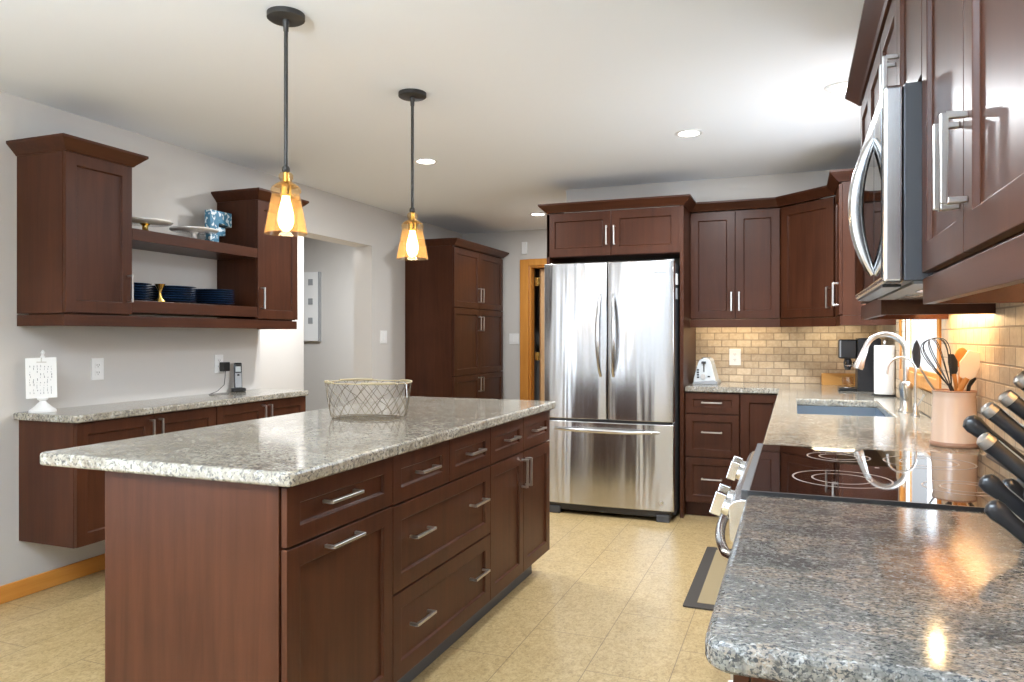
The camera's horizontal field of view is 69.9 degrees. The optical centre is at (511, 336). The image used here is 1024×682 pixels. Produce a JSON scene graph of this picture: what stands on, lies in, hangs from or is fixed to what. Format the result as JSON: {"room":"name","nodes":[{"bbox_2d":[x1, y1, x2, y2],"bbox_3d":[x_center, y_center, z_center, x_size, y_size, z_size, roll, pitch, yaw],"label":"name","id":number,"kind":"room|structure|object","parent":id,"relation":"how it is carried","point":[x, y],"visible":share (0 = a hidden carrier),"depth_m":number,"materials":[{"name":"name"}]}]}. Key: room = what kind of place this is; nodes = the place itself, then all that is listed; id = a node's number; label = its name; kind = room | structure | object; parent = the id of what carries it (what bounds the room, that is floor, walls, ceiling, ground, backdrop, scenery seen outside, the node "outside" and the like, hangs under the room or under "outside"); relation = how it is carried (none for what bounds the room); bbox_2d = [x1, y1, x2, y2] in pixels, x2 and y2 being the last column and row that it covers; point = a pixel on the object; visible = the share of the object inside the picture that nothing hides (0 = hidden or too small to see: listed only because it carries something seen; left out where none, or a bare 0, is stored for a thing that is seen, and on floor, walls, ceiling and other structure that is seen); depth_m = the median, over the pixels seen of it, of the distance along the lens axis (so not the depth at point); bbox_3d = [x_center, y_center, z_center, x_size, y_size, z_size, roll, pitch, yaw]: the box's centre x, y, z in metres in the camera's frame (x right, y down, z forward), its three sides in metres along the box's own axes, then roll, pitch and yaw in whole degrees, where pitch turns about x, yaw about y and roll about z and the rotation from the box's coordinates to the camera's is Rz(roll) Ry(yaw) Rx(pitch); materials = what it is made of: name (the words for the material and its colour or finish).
{"room":"kitchen","nodes":[
{"label":"kitchen","id":0,"kind":"room"},
{"bbox_2d":[0,91,461,585],"bbox_3d":[-2.578,0.052,3.302,0.190,2.420,10.700,0,0,21],"label":"wall","id":1,"kind":"structure","parent":0,"point":[176,184],"depth_m":4.30,"materials":[{"name":"grey paint"}]},
{"bbox_2d":[0,553,104,603],"bbox_3d":[-2.456,1.220,3.335,0.014,0.085,3.850,0,0,21],"label":"baseboard","id":2,"kind":"structure","parent":1,"relation":"attached to","point":[45,580],"depth_m":3.67,"materials":[{"name":"brown wood"}]},
{"bbox_2d":[6,133,148,314],"bbox_3d":[-2.142,-0.520,3.632,0.383,0.820,0.474,0,0,21],"label":"upper cabinet","id":3,"kind":"object","parent":1,"relation":"attached to","point":[74,193],"visible":0.97,"depth_m":3.50,"materials":[{"name":"brown wood"}]},
{"bbox_2d":[91,358,103,379],"bbox_3d":[-2.227,0.175,3.934,0.009,0.118,0.075,0,0,21],"label":"wall outlet","id":4,"kind":"object","parent":1,"relation":"attached to","point":[97,364],"visible":1,"depth_m":3.93,"materials":[{"name":"white plastic"}]},
{"bbox_2d":[19,407,215,548],"bbox_3d":[-2.026,0.694,3.872,0.426,0.586,0.882,0,0,21],"label":"base cabinet","id":5,"kind":"object","parent":1,"relation":"attached to","point":[59,506],"visible":0.51,"depth_m":3.49,"materials":[{"name":"brown wood"}]},
{"bbox_2d":[13,389,307,422],"bbox_3d":[-1.887,0.383,4.245,0.417,0.035,1.739,0,0,21],"label":"countertop","id":6,"kind":"structure","parent":5,"relation":"on","point":[79,414],"depth_m":3.89,"materials":[{"name":"beige stone"}]},
{"bbox_2d":[25,350,56,412],"bbox_3d":[-2.275,0.215,3.551,0.120,0.300,0.115,0,0,21],"label":"card stand","id":7,"kind":"object","parent":6,"relation":"on","point":[40,373],"visible":1,"depth_m":3.54,"materials":[{"name":"white plastic"}]},
{"bbox_2d":[231,363,245,391],"bbox_3d":[-1.812,0.270,4.847,0.090,0.190,0.087,0,0,-28],"label":"telephone","id":8,"kind":"object","parent":6,"relation":"on","point":[238,387],"visible":1,"depth_m":4.84,"materials":[{"name":"black plastic"}]},
{"bbox_2d":[129,300,256,317],"bbox_3d":[-1.932,-0.155,4.253,0.327,0.064,0.938,0,0,21],"label":"shelf","id":9,"kind":"object","parent":1,"relation":"attached to","point":[156,308],"visible":0.66,"depth_m":4.13,"materials":[{"name":"brown wood"}]},
{"bbox_2d":[155,284,165,301],"bbox_3d":[-1.929,-0.237,4.010,0.056,0.100,0.056,0,0,21],"label":"candle holder","id":10,"kind":"object","parent":9,"relation":"on","point":[159,287],"visible":0.84,"depth_m":4.00,"materials":[{"name":"gold metal"}]},
{"bbox_2d":[147,300,195,302],"bbox_3d":[-1.952,-0.195,4.201,0.257,0.016,0.257,0,0,21],"label":"dinner plate","id":11,"kind":"object","parent":9,"relation":"on","point":[176,301],"visible":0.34,"depth_m":4.12,"materials":[{"name":"blue ceramic"}]},
{"bbox_2d":[147,298,196,300],"bbox_3d":[-1.951,-0.209,4.202,0.257,0.016,0.257,0,0,21],"label":"dinner plate","id":12,"kind":"object","parent":11,"relation":"on","point":[185,299],"visible":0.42,"depth_m":4.12,"materials":[{"name":"blue ceramic"}]},
{"bbox_2d":[148,295,194,297],"bbox_3d":[-1.951,-0.222,4.201,0.257,0.016,0.257,0,0,21],"label":"dinner plate","id":13,"kind":"object","parent":12,"relation":"on","point":[153,296],"visible":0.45,"depth_m":4.12,"materials":[{"name":"blue ceramic"}]},
{"bbox_2d":[148,293,195,295],"bbox_3d":[-1.951,-0.236,4.200,0.257,0.016,0.257,0,0,21],"label":"dinner plate","id":14,"kind":"object","parent":13,"relation":"on","point":[181,294],"visible":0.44,"depth_m":4.11,"materials":[{"name":"blue ceramic"}]},
{"bbox_2d":[150,290,195,293],"bbox_3d":[-1.951,-0.250,4.201,0.257,0.016,0.257,0,0,21],"label":"dinner plate","id":15,"kind":"object","parent":14,"relation":"on","point":[153,291],"visible":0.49,"depth_m":4.11,"materials":[{"name":"blue ceramic"}]},
{"bbox_2d":[149,288,194,290],"bbox_3d":[-1.952,-0.263,4.201,0.257,0.016,0.257,0,0,21],"label":"dinner plate","id":16,"kind":"object","parent":15,"relation":"on","point":[177,289],"visible":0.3,"depth_m":4.12,"materials":[{"name":"blue ceramic"}]},
{"bbox_2d":[150,285,195,288],"bbox_3d":[-1.951,-0.277,4.202,0.257,0.016,0.257,0,0,21],"label":"dinner plate","id":17,"kind":"object","parent":16,"relation":"on","point":[153,286],"visible":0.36,"depth_m":4.12,"materials":[{"name":"blue ceramic"}]},
{"bbox_2d":[195,302,233,304],"bbox_3d":[-1.838,-0.195,4.495,0.257,0.016,0.257,0,0,21],"label":"dinner plate","id":18,"kind":"object","parent":9,"relation":"on","point":[199,302],"visible":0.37,"depth_m":4.41,"materials":[{"name":"blue ceramic"}]},
{"bbox_2d":[192,300,234,302],"bbox_3d":[-1.837,-0.209,4.495,0.257,0.016,0.257,0,0,21],"label":"dinner plate","id":19,"kind":"object","parent":18,"relation":"on","point":[197,301],"visible":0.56,"depth_m":4.40,"materials":[{"name":"blue ceramic"}]},
{"bbox_2d":[192,298,234,300],"bbox_3d":[-1.838,-0.222,4.494,0.257,0.016,0.257,0,0,21],"label":"dinner plate","id":20,"kind":"object","parent":19,"relation":"on","point":[222,299],"visible":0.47,"depth_m":4.40,"materials":[{"name":"blue ceramic"}]},
{"bbox_2d":[195,296,234,298],"bbox_3d":[-1.839,-0.236,4.495,0.257,0.016,0.257,0,0,21],"label":"dinner plate","id":21,"kind":"object","parent":20,"relation":"on","point":[227,297],"visible":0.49,"depth_m":4.41,"materials":[{"name":"blue ceramic"}]},
{"bbox_2d":[194,293,234,295],"bbox_3d":[-1.837,-0.250,4.495,0.257,0.016,0.257,0,0,21],"label":"dinner plate","id":22,"kind":"object","parent":21,"relation":"on","point":[197,294],"visible":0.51,"depth_m":4.41,"materials":[{"name":"blue ceramic"}]},
{"bbox_2d":[193,291,233,293],"bbox_3d":[-1.838,-0.263,4.495,0.257,0.016,0.257,0,0,21],"label":"dinner plate","id":23,"kind":"object","parent":22,"relation":"on","point":[215,292],"visible":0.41,"depth_m":4.40,"materials":[{"name":"blue ceramic"}]},
{"bbox_2d":[132,228,256,259],"bbox_3d":[-1.932,-0.527,4.253,0.327,0.060,0.938,0,0,21],"label":"open shelf","id":24,"kind":"object","parent":1,"relation":"attached to","point":[146,240],"visible":0.76,"depth_m":4.18,"materials":[{"name":"brown wood"}]},
{"bbox_2d":[132,217,172,230],"bbox_3d":[-2.012,-0.596,4.016,0.280,0.076,0.280,0,0,21],"label":"cake stand","id":25,"kind":"object","parent":24,"relation":"on","point":[145,222],"visible":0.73,"depth_m":3.99,"materials":[{"name":"white ceramic"}]},
{"bbox_2d":[169,226,218,238],"bbox_3d":[-1.880,-0.596,4.329,0.270,0.076,0.270,0,0,21],"label":"cake stand","id":26,"kind":"object","parent":24,"relation":"on","point":[194,231],"visible":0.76,"depth_m":4.28,"materials":[{"name":"white ceramic"}]},
{"bbox_2d":[205,209,231,241],"bbox_3d":[-1.841,-0.670,4.590,0.045,0.225,0.185,0,0,21],"label":"decorative piece","id":27,"kind":"object","parent":24,"relation":"on","point":[214,219],"visible":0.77,"depth_m":4.55,"materials":[{"name":"blue ceramic"}]},
{"bbox_2d":[214,355,222,372],"bbox_3d":[-1.907,0.177,4.763,0.009,0.118,0.075,0,0,21],"label":"wall outlet","id":28,"kind":"object","parent":1,"relation":"attached to","point":[217,358],"visible":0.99,"depth_m":4.75,"materials":[{"name":"white plastic"}]},
{"bbox_2d":[209,362,229,394],"bbox_3d":[-1.854,0.265,4.692,0.088,0.196,0.244,0,0,-3],"label":"power adapter","id":29,"kind":"object","parent":1,"relation":"attached to","point":[224,366],"visible":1,"depth_m":4.75,"materials":[{"name":"black plastic"}]},
{"bbox_2d":[211,187,308,319],"bbox_3d":[-1.664,-0.520,4.868,0.383,0.820,0.504,0,0,21],"label":"upper cabinet","id":30,"kind":"object","parent":1,"relation":"attached to","point":[268,282],"visible":0.94,"depth_m":4.71,"materials":[{"name":"brown wood"}]},
{"bbox_2d":[17,313,296,328],"bbox_3d":[-1.929,-0.080,4.268,0.321,0.060,1.713,0,0,21],"label":"rail","id":31,"kind":"object","parent":30,"relation":"attached to","point":[50,319],"visible":1,"depth_m":3.83,"materials":[{"name":"brown wood"}]},
{"bbox_2d":[215,396,305,424],"bbox_3d":[-1.718,0.694,4.670,0.426,0.586,0.824,0,0,21],"label":"base cabinet","id":32,"kind":"object","parent":1,"relation":"attached to","point":[225,414],"visible":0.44,"depth_m":4.56,"materials":[{"name":"brown wood"}]},
{"bbox_2d":[380,331,386,343],"bbox_3d":[-1.168,0.005,6.670,0.010,0.118,0.115,0,0,21],"label":"light switch","id":33,"kind":"object","parent":1,"relation":"attached to","point":[383,334],"visible":1,"depth_m":6.66,"materials":[{"name":"white plastic"}]},
{"bbox_2d":[260,236,303,389],"bbox_3d":[-2.796,0.052,5.691,0.120,2.420,3.600,0,0,21],"label":"wall","id":34,"kind":"structure","parent":0,"point":[281,350],"depth_m":7.10,"materials":[{"name":"grey paint"}]},
{"bbox_2d":[304,237,353,410],"bbox_3d":[-2.070,0.052,8.359,2.510,2.420,0.100,0,0,21],"label":"wall","id":35,"kind":"structure","parent":0,"point":[331,358],"depth_m":8.30,"materials":[{"name":"grey paint"}]},
{"bbox_2d":[304,272,320,340],"bbox_3d":[-2.361,-0.342,8.389,0.385,0.788,0.051,0,0,21],"label":"wall art","id":36,"kind":"object","parent":35,"relation":"attached to","point":[312,280],"visible":0.53,"depth_m":8.33,"materials":[{"name":"white plastic"}]},
{"bbox_2d":[0,508,732,681],"bbox_3d":[-1.441,1.312,3.934,6.875,0.100,12.900,0,0,21],"label":"floor","id":37,"kind":"structure","parent":0,"point":[604,603],"depth_m":3.25,"materials":[{"name":"beige tile"}]},
{"bbox_2d":[105,410,549,681],"bbox_3d":[-0.476,0.825,3.038,0.682,0.874,2.194,0,0,21],"label":"base cabinet","id":38,"kind":"object","parent":37,"relation":"on","point":[371,572],"visible":0.96,"depth_m":2.12,"materials":[{"name":"brown wood"}]},
{"bbox_2d":[40,396,555,486],"bbox_3d":[-0.593,0.367,3.076,0.925,0.039,2.240,0,0,21],"label":"countertop","id":39,"kind":"structure","parent":38,"relation":"on","point":[289,450],"depth_m":2.42,"materials":[{"name":"beige stone"}]},
{"bbox_2d":[324,378,411,420],"bbox_3d":[-0.605,0.266,3.107,0.382,0.160,0.284,0,0,21],"label":"wire basket","id":40,"kind":"object","parent":39,"relation":"on","point":[406,381],"visible":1,"depth_m":3.08,"materials":[{"name":"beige metal"}]},
{"bbox_2d":[402,237,508,398],"bbox_3d":[-0.539,0.172,7.507,0.578,2.180,1.329,0,0,21],"label":"pantry cabinet","id":41,"kind":"object","parent":37,"relation":"on","point":[454,292],"visible":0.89,"depth_m":7.00,"materials":[{"name":"brown wood"}]},
{"bbox_2d":[544,259,679,522],"bbox_3d":[0.757,0.368,5.348,0.926,1.787,0.677,0,0,21],"label":"refrigerator","id":42,"kind":"object","parent":37,"relation":"on","point":[612,329],"visible":0.9,"depth_m":5.08,"materials":[{"name":"grey metal"}]},
{"bbox_2d":[547,205,695,517],"bbox_3d":[0.840,0.175,5.562,1.000,2.174,0.716,0,0,21],"label":"refrigerator surround","id":43,"kind":"object","parent":37,"relation":"on","point":[657,232],"visible":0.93,"depth_m":5.26,"materials":[{"name":"brown wood"}]},
{"bbox_2d":[683,547,730,610],"bbox_3d":[1.183,1.256,3.815,0.435,0.010,1.030,0,0,21],"label":"floor mat","id":44,"kind":"object","parent":37,"relation":"on","point":[703,592],"visible":0.41,"depth_m":3.73,"materials":[{"name":"grey"}]},
{"bbox_2d":[685,392,739,516],"bbox_3d":[1.490,0.825,5.341,0.368,0.874,0.661,0,0,21],"label":"base cabinet","id":45,"kind":"object","parent":37,"relation":"on","point":[712,419],"visible":0.88,"depth_m":5.08,"materials":[{"name":"brown wood"}]},
{"bbox_2d":[728,674,776,681],"bbox_3d":[0.671,0.825,1.130,0.647,0.874,0.803,0,0,21],"label":"base cabinet","id":46,"kind":"object","parent":37,"relation":"on","point":[733,678],"visible":0.05,"depth_m":0.86,"materials":[{"name":"brown wood"}]},
{"bbox_2d":[705,495,1023,681],"bbox_3d":[0.668,0.367,1.115,0.642,0.038,0.838,0,0,21],"label":"countertop","id":47,"kind":"structure","parent":46,"relation":"on","point":[810,590],"depth_m":0.98,"materials":[{"name":"grey stone"}]},
{"bbox_3d":[0.934,0.218,1.183,0.160,0.259,0.220,0,0,21],"label":"knife block","id":48,"kind":"object","parent":47,"relation":"on","visible":0},
{"bbox_2d":[963,415,1023,459],"bbox_3d":[0.872,0.197,1.303,0.120,0.112,0.024,0,0,21],"label":"knife","id":49,"kind":"object","parent":48,"relation":"in","point":[974,425],"visible":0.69,"depth_m":1.31,"materials":[{"name":"black plastic"}]},
{"bbox_2d":[976,433,1023,482],"bbox_3d":[0.837,0.217,1.210,0.120,0.112,0.026,0,0,21],"label":"knife","id":50,"kind":"object","parent":48,"relation":"in","point":[987,442],"visible":1,"depth_m":1.21,"materials":[{"name":"black plastic"}]},
{"bbox_2d":[978,474,1023,520],"bbox_3d":[0.862,0.292,1.243,0.120,0.112,0.024,0,0,21],"label":"knife","id":51,"kind":"object","parent":48,"relation":"in","point":[990,484],"visible":0.94,"depth_m":1.24,"materials":[{"name":"black plastic"}]},
{"bbox_2d":[980,402,1023,447],"bbox_3d":[0.881,0.170,1.268,0.120,0.112,0.026,0,0,21],"label":"knife","id":52,"kind":"object","parent":48,"relation":"in","point":[991,411],"visible":1,"depth_m":1.27,"materials":[{"name":"black plastic"}]},
{"bbox_2d":[984,500,1023,543],"bbox_3d":[0.831,0.322,1.180,0.120,0.112,0.024,0,0,21],"label":"knife","id":53,"kind":"object","parent":48,"relation":"in","point":[997,511],"visible":1,"depth_m":1.18,"materials":[{"name":"black plastic"}]},
{"bbox_2d":[998,390,1023,419],"bbox_3d":[0.903,0.148,1.254,0.120,0.112,0.026,0,0,21],"label":"knife","id":54,"kind":"object","parent":48,"relation":"in","point":[1009,399],"visible":1,"depth_m":1.26,"materials":[{"name":"black plastic"}]},
{"bbox_2d":[1002,478,1023,499],"bbox_3d":[0.906,0.302,1.258,0.120,0.112,0.024,0,0,21],"label":"knife","id":55,"kind":"object","parent":48,"relation":"in","point":[1015,486],"visible":0.55,"depth_m":1.26,"materials":[{"name":"black plastic"}]},
{"bbox_2d":[1013,370,1023,390],"bbox_3d":[0.928,0.114,1.250,0.122,0.114,0.030,0,0,21],"label":"knife","id":56,"kind":"object","parent":48,"relation":"in","point":[1018,380],"visible":1,"depth_m":1.26,"materials":[{"name":"silver metal"}]},
{"bbox_2d":[740,393,777,460],"bbox_3d":[2.042,0.825,5.016,0.892,0.874,0.869,0,0,21],"label":"base cabinet","id":57,"kind":"object","parent":37,"relation":"on","point":[756,410],"visible":0.23,"depth_m":4.98,"materials":[{"name":"brown wood"}]},
{"bbox_2d":[709,443,1016,560],"bbox_3d":[0.912,0.789,1.884,0.740,0.905,0.766,0,0,21],"label":"stove","id":58,"kind":"object","parent":37,"relation":"on","point":[882,477],"visible":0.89,"depth_m":1.78,"materials":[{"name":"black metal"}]},
{"bbox_2d":[715,514,730,560],"bbox_3d":[0.620,0.762,1.998,0.114,0.570,0.754,0,0,21],"label":"handle","id":59,"kind":"object","parent":58,"relation":"in","point":[721,544],"depth_m":1.82,"materials":[{"name":"silver metal"}]},
{"bbox_3d":[1.258,0.825,2.647,0.647,0.874,0.895,0,0,21],"label":"base cabinet","id":60,"kind":"object","parent":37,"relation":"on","visible":0},
{"bbox_2d":[685,382,985,454],"bbox_3d":[1.416,0.367,3.909,1.262,0.038,3.362,0,0,21],"label":"countertop","id":61,"kind":"structure","parent":60,"relation":"on","point":[897,431],"depth_m":2.96,"materials":[{"name":"beige stone"}]},
{"bbox_2d":[693,357,720,384],"bbox_3d":[1.450,0.252,5.440,0.178,0.192,0.298,0,0,21],"label":"toaster","id":62,"kind":"object","parent":61,"relation":"on","point":[706,371],"visible":1,"depth_m":5.32,"materials":[{"name":"silver metal"}]},
{"bbox_2d":[821,373,854,385],"bbox_3d":[2.361,0.307,5.263,0.254,0.080,0.124,0,0,21],"label":"box","id":63,"kind":"object","parent":61,"relation":"on","point":[848,379],"visible":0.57,"depth_m":5.22,"materials":[{"name":"brown wood"}]},
{"bbox_2d":[797,405,885,416],"bbox_3d":[1.627,0.487,3.633,0.415,0.200,0.870,0,0,21],"label":"sink","id":64,"kind":"object","parent":61,"relation":"in","point":[822,410],"visible":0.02,"depth_m":4.03,"materials":[{"name":"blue metal"}]},
{"bbox_2d":[837,338,880,391],"bbox_3d":[2.238,0.177,4.726,0.243,0.340,0.190,0,0,21],"label":"coffee machine","id":65,"kind":"object","parent":61,"relation":"on","point":[848,349],"visible":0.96,"depth_m":4.64,"materials":[{"name":"grey plastic"}]},
{"bbox_2d":[837,386,856,390],"bbox_3d":[2.175,0.339,4.750,0.108,0.018,0.170,0,0,21],"label":"drip tray","id":66,"kind":"object","parent":65,"relation":"on","point":[841,388],"depth_m":4.69,"materials":[{"name":"black plastic"}]},
{"bbox_2d":[853,332,912,412],"bbox_3d":[1.714,0.162,3.373,0.257,0.370,0.139,0,0,21],"label":"kitchen faucet","id":67,"kind":"object","parent":61,"relation":"on","point":[905,387],"visible":0.97,"depth_m":3.37,"materials":[{"name":"silver metal"}]},
{"bbox_2d":[871,339,895,396],"bbox_3d":[2.174,0.182,4.274,0.135,0.332,0.135,0,0,21],"label":"paper towel holder","id":68,"kind":"object","parent":61,"relation":"on","point":[884,384],"visible":0.95,"depth_m":4.23,"materials":[{"name":"white paper"}]},
{"bbox_2d":[886,356,924,415],"bbox_3d":[1.729,0.217,3.217,0.153,0.260,0.035,0,0,28],"label":"tap","id":69,"kind":"object","parent":61,"relation":"on","point":[915,404],"visible":0.98,"depth_m":3.19,"materials":[{"name":"silver metal"}]},
{"bbox_2d":[929,388,978,448],"bbox_3d":[1.409,0.259,2.334,0.139,0.178,0.139,0,0,21],"label":"utensil crock","id":70,"kind":"object","parent":61,"relation":"on","point":[949,410],"visible":0.91,"depth_m":2.28,"materials":[{"name":"beige ceramic"}]},
{"bbox_2d":[912,340,935,389],"bbox_3d":[1.349,0.148,2.357,0.114,0.275,0.012,0,0,6],"label":"spoon","id":71,"kind":"object","parent":70,"relation":"in","point":[916,355],"visible":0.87,"depth_m":2.36,"materials":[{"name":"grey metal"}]},
{"bbox_2d":[920,337,954,390],"bbox_3d":[1.371,0.153,2.349,0.082,0.301,0.105,0,0,-43],"label":"whisk","id":72,"kind":"object","parent":70,"relation":"in","point":[949,384],"visible":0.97,"depth_m":2.35,"materials":[{"name":"black metal"}]},
{"bbox_2d":[948,354,957,390],"bbox_3d":[1.426,0.180,2.363,0.034,0.248,0.017,0,0,43],"label":"spoon","id":73,"kind":"object","parent":70,"relation":"in","point":[954,360],"visible":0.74,"depth_m":2.36,"materials":[{"name":"black plastic"}]},
{"bbox_2d":[955,348,966,386],"bbox_3d":[1.456,0.171,2.366,0.042,0.269,0.035,0,0,21],"label":"wooden spoon","id":74,"kind":"object","parent":70,"relation":"in","point":[959,354],"visible":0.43,"depth_m":2.37,"materials":[{"name":"brown wood"}]},
{"bbox_2d":[955,348,966,366],"bbox_3d":[1.460,0.070,2.377,0.042,0.067,0.007,0,0,21],"label":"bowl","id":75,"kind":"object","parent":74,"relation":"on","point":[959,354],"depth_m":2.38,"materials":[{"name":"brown wood"}]},
{"bbox_2d":[957,350,979,390],"bbox_3d":[1.445,0.174,2.321,0.090,0.261,0.021,0,0,31],"label":"spatula","id":76,"kind":"object","parent":70,"relation":"in","point":[970,363],"visible":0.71,"depth_m":2.31,"materials":[{"name":"beige"}]},
{"bbox_2d":[0,0,863,233],"bbox_3d":[-1.441,-1.208,3.934,6.875,0.100,12.900,0,0,21],"label":"ceiling","id":77,"kind":"structure","parent":0,"point":[527,103],"depth_m":3.36,"materials":[{"name":"white paint"}]},
{"bbox_2d":[264,6,307,233],"bbox_3d":[-0.812,-0.763,2.629,0.151,0.788,0.151,0,0,21],"label":"pendant light","id":78,"kind":"object","parent":77,"relation":"hanging from","point":[285,16],"visible":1,"depth_m":2.62,"materials":[{"name":"grey metal"}]},
{"bbox_2d":[273,172,298,196],"bbox_3d":[-0.812,-0.545,2.629,0.087,0.085,0.087,0,0,21],"label":"socket","id":79,"kind":"object","parent":78,"relation":"attached to","point":[286,187],"depth_m":2.61,"materials":[{"name":"gold metal"}]},
{"bbox_2d":[396,88,427,258],"bbox_3d":[-0.474,-0.763,3.481,0.151,0.788,0.151,0,0,21],"label":"pendant light","id":80,"kind":"object","parent":77,"relation":"hanging from","point":[412,95],"visible":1,"depth_m":3.47,"materials":[{"name":"grey metal"}]},
{"bbox_2d":[403,213,421,230],"bbox_3d":[-0.474,-0.545,3.481,0.087,0.085,0.087,0,0,21],"label":"socket","id":81,"kind":"object","parent":80,"relation":"attached to","point":[412,223],"depth_m":3.47,"materials":[{"name":"gold metal"}]},
{"bbox_2d":[414,158,437,164],"bbox_3d":[-0.568,-1.154,4.830,0.155,0.006,0.155,0,0,21],"label":"recessed light","id":82,"kind":"object","parent":77,"relation":"in","point":[426,161],"visible":1,"depth_m":4.82,"materials":[{"name":"white plastic"}]},
{"bbox_2d":[675,129,702,137],"bbox_3d":[1.007,-1.154,4.165,0.155,0.006,0.155,0,0,21],"label":"recessed light","id":83,"kind":"object","parent":77,"relation":"in","point":[687,133],"visible":1,"depth_m":4.16,"materials":[{"name":"white plastic"}]},
{"bbox_2d":[824,81,847,92],"bbox_3d":[1.533,-1.154,3.396,0.155,0.006,0.155,0,0,21],"label":"recessed light","id":84,"kind":"object","parent":77,"relation":"in","point":[839,87],"visible":0.62,"depth_m":3.40,"materials":[{"name":"white plastic"}]},
{"bbox_2d":[462,229,546,399],"bbox_3d":[0.348,0.052,7.971,1.900,2.420,0.120,0,0,21],"label":"wall","id":85,"kind":"structure","parent":0,"point":[510,242],"depth_m":8.04,"materials":[{"name":"grey paint"}]},
{"bbox_2d":[509,334,518,343],"bbox_3d":[0.023,0.027,8.027,0.115,0.118,0.010,0,0,21],"label":"light switch","id":86,"kind":"object","parent":85,"relation":"attached to","point":[513,338],"visible":1,"depth_m":8.03,"materials":[{"name":"white plastic"}]},
{"bbox_2d":[520,258,546,399],"bbox_3d":[0.577,0.213,7.870,1.000,2.107,0.142,0,0,21],"label":"trim","id":87,"kind":"structure","parent":85,"relation":"attached to","point":[527,266],"depth_m":7.97,"materials":[{"name":"brown wood"}]},
{"bbox_2d":[535,269,543,400],"bbox_3d":[0.618,0.257,7.976,0.741,1.990,0.041,0,0,12],"label":"door","id":88,"kind":"structure","parent":85,"relation":"in","point":[539,281],"depth_m":8.02,"materials":[{"name":"brown wood"}]},
{"bbox_2d":[566,170,835,212],"bbox_3d":[1.528,-1.060,5.520,2.240,0.195,0.300,0,0,21],"label":"wall","id":89,"kind":"structure","parent":0,"point":[774,185],"depth_m":5.37,"materials":[{"name":"grey paint"}]},
{"bbox_2d":[538,168,854,213],"bbox_3d":[1.345,-0.945,5.094,2.463,0.062,0.756,0,0,34],"label":"crown molding","id":90,"kind":"structure","parent":89,"relation":"attached to","point":[836,177],"depth_m":5.17,"materials":[{"name":"brown wood"}]},
{"bbox_2d":[587,258,875,383],"bbox_3d":[1.698,0.052,5.674,2.275,2.420,0.132,0,0,21],"label":"wall","id":91,"kind":"structure","parent":0,"point":[768,354],"depth_m":5.49,"materials":[{"name":"tile"}]},
{"bbox_2d":[729,349,740,364],"bbox_3d":[1.704,0.157,5.596,0.085,0.125,0.009,0,0,21],"label":"wall outlet","id":92,"kind":"object","parent":91,"relation":"attached to","point":[734,354],"visible":1,"depth_m":5.59,"materials":[{"name":"white plastic"}]},
{"bbox_2d":[690,208,779,327],"bbox_3d":[1.658,-0.489,5.423,0.621,0.846,0.386,0,0,21],"label":"upper cabinet","id":93,"kind":"object","parent":91,"relation":"attached to","point":[735,255],"visible":0.98,"depth_m":5.27,"materials":[{"name":"brown wood"}]},
{"bbox_3d":[1.012,0.052,1.029,0.035,2.420,9.050,0,0,21],"label":"wall","id":94,"kind":"structure","parent":0,"visible":0},
{"bbox_2d":[899,319,940,392],"bbox_3d":[1.950,-0.305,3.481,0.053,1.091,1.220,0,0,21],"label":"window","id":95,"kind":"structure","parent":94,"relation":"in","point":[933,377],"depth_m":3.41,"materials":[{"name":"brown wood"}]},
{"bbox_2d":[876,303,1023,454],"bbox_3d":[1.709,-0.095,2.898,0.012,0.886,5.038,0,0,21],"label":"wall","id":96,"kind":"structure","parent":94,"relation":"attached to","point":[998,337],"depth_m":2.20,"materials":[{"name":"tile"}]},
{"bbox_2d":[780,196,837,326],"bbox_3d":[2.190,-0.489,5.052,0.666,0.846,0.694,0,0,21],"label":"upper cabinet","id":97,"kind":"object","parent":96,"relation":"attached to","point":[807,229],"visible":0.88,"depth_m":4.94,"materials":[{"name":"brown wood"}]},
{"bbox_2d":[832,181,895,325],"bbox_3d":[2.139,-0.489,4.479,0.349,0.846,0.439,0,0,21],"label":"upper cabinet","id":98,"kind":"object","parent":96,"relation":"attached to","point":[847,307],"visible":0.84,"depth_m":4.31,"materials":[{"name":"brown wood"}]},
{"bbox_2d":[879,0,921,98],"bbox_3d":[1.102,-0.724,1.815,0.337,0.376,0.774,0,0,21],"label":"upper cabinet","id":99,"kind":"object","parent":96,"relation":"attached to","point":[901,38],"visible":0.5,"depth_m":1.80,"materials":[{"name":"brown wood"}]},
{"bbox_2d":[848,81,932,300],"bbox_3d":[1.060,-0.317,1.833,0.426,0.422,0.760,0,0,21],"label":"microwave","id":100,"kind":"object","parent":99,"relation":"attached to","point":[885,194],"visible":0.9,"depth_m":1.53,"materials":[{"name":"grey metal"}]},
{"bbox_2d":[861,40,995,319],"bbox_3d":[1.372,-0.489,2.514,0.337,0.846,0.721,0,0,21],"label":"upper cabinet","id":101,"kind":"object","parent":96,"relation":"attached to","point":[876,309],"visible":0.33,"depth_m":2.27,"materials":[{"name":"brown wood"}]},
{"bbox_2d":[845,0,891,105],"bbox_3d":[1.086,-0.945,1.781,0.366,0.062,2.403,0,0,21],"label":"crown molding","id":102,"kind":"structure","parent":101,"relation":"attached to","point":[874,14],"depth_m":2.37,"materials":[{"name":"brown wood"}]},
{"bbox_2d":[922,0,1023,303],"bbox_3d":[0.818,-0.489,1.080,0.337,0.846,0.796,0,0,21],"label":"upper cabinet","id":103,"kind":"object","parent":96,"relation":"attached to","point":[973,50],"visible":1,"depth_m":1.09,"materials":[{"name":"brown wood"}]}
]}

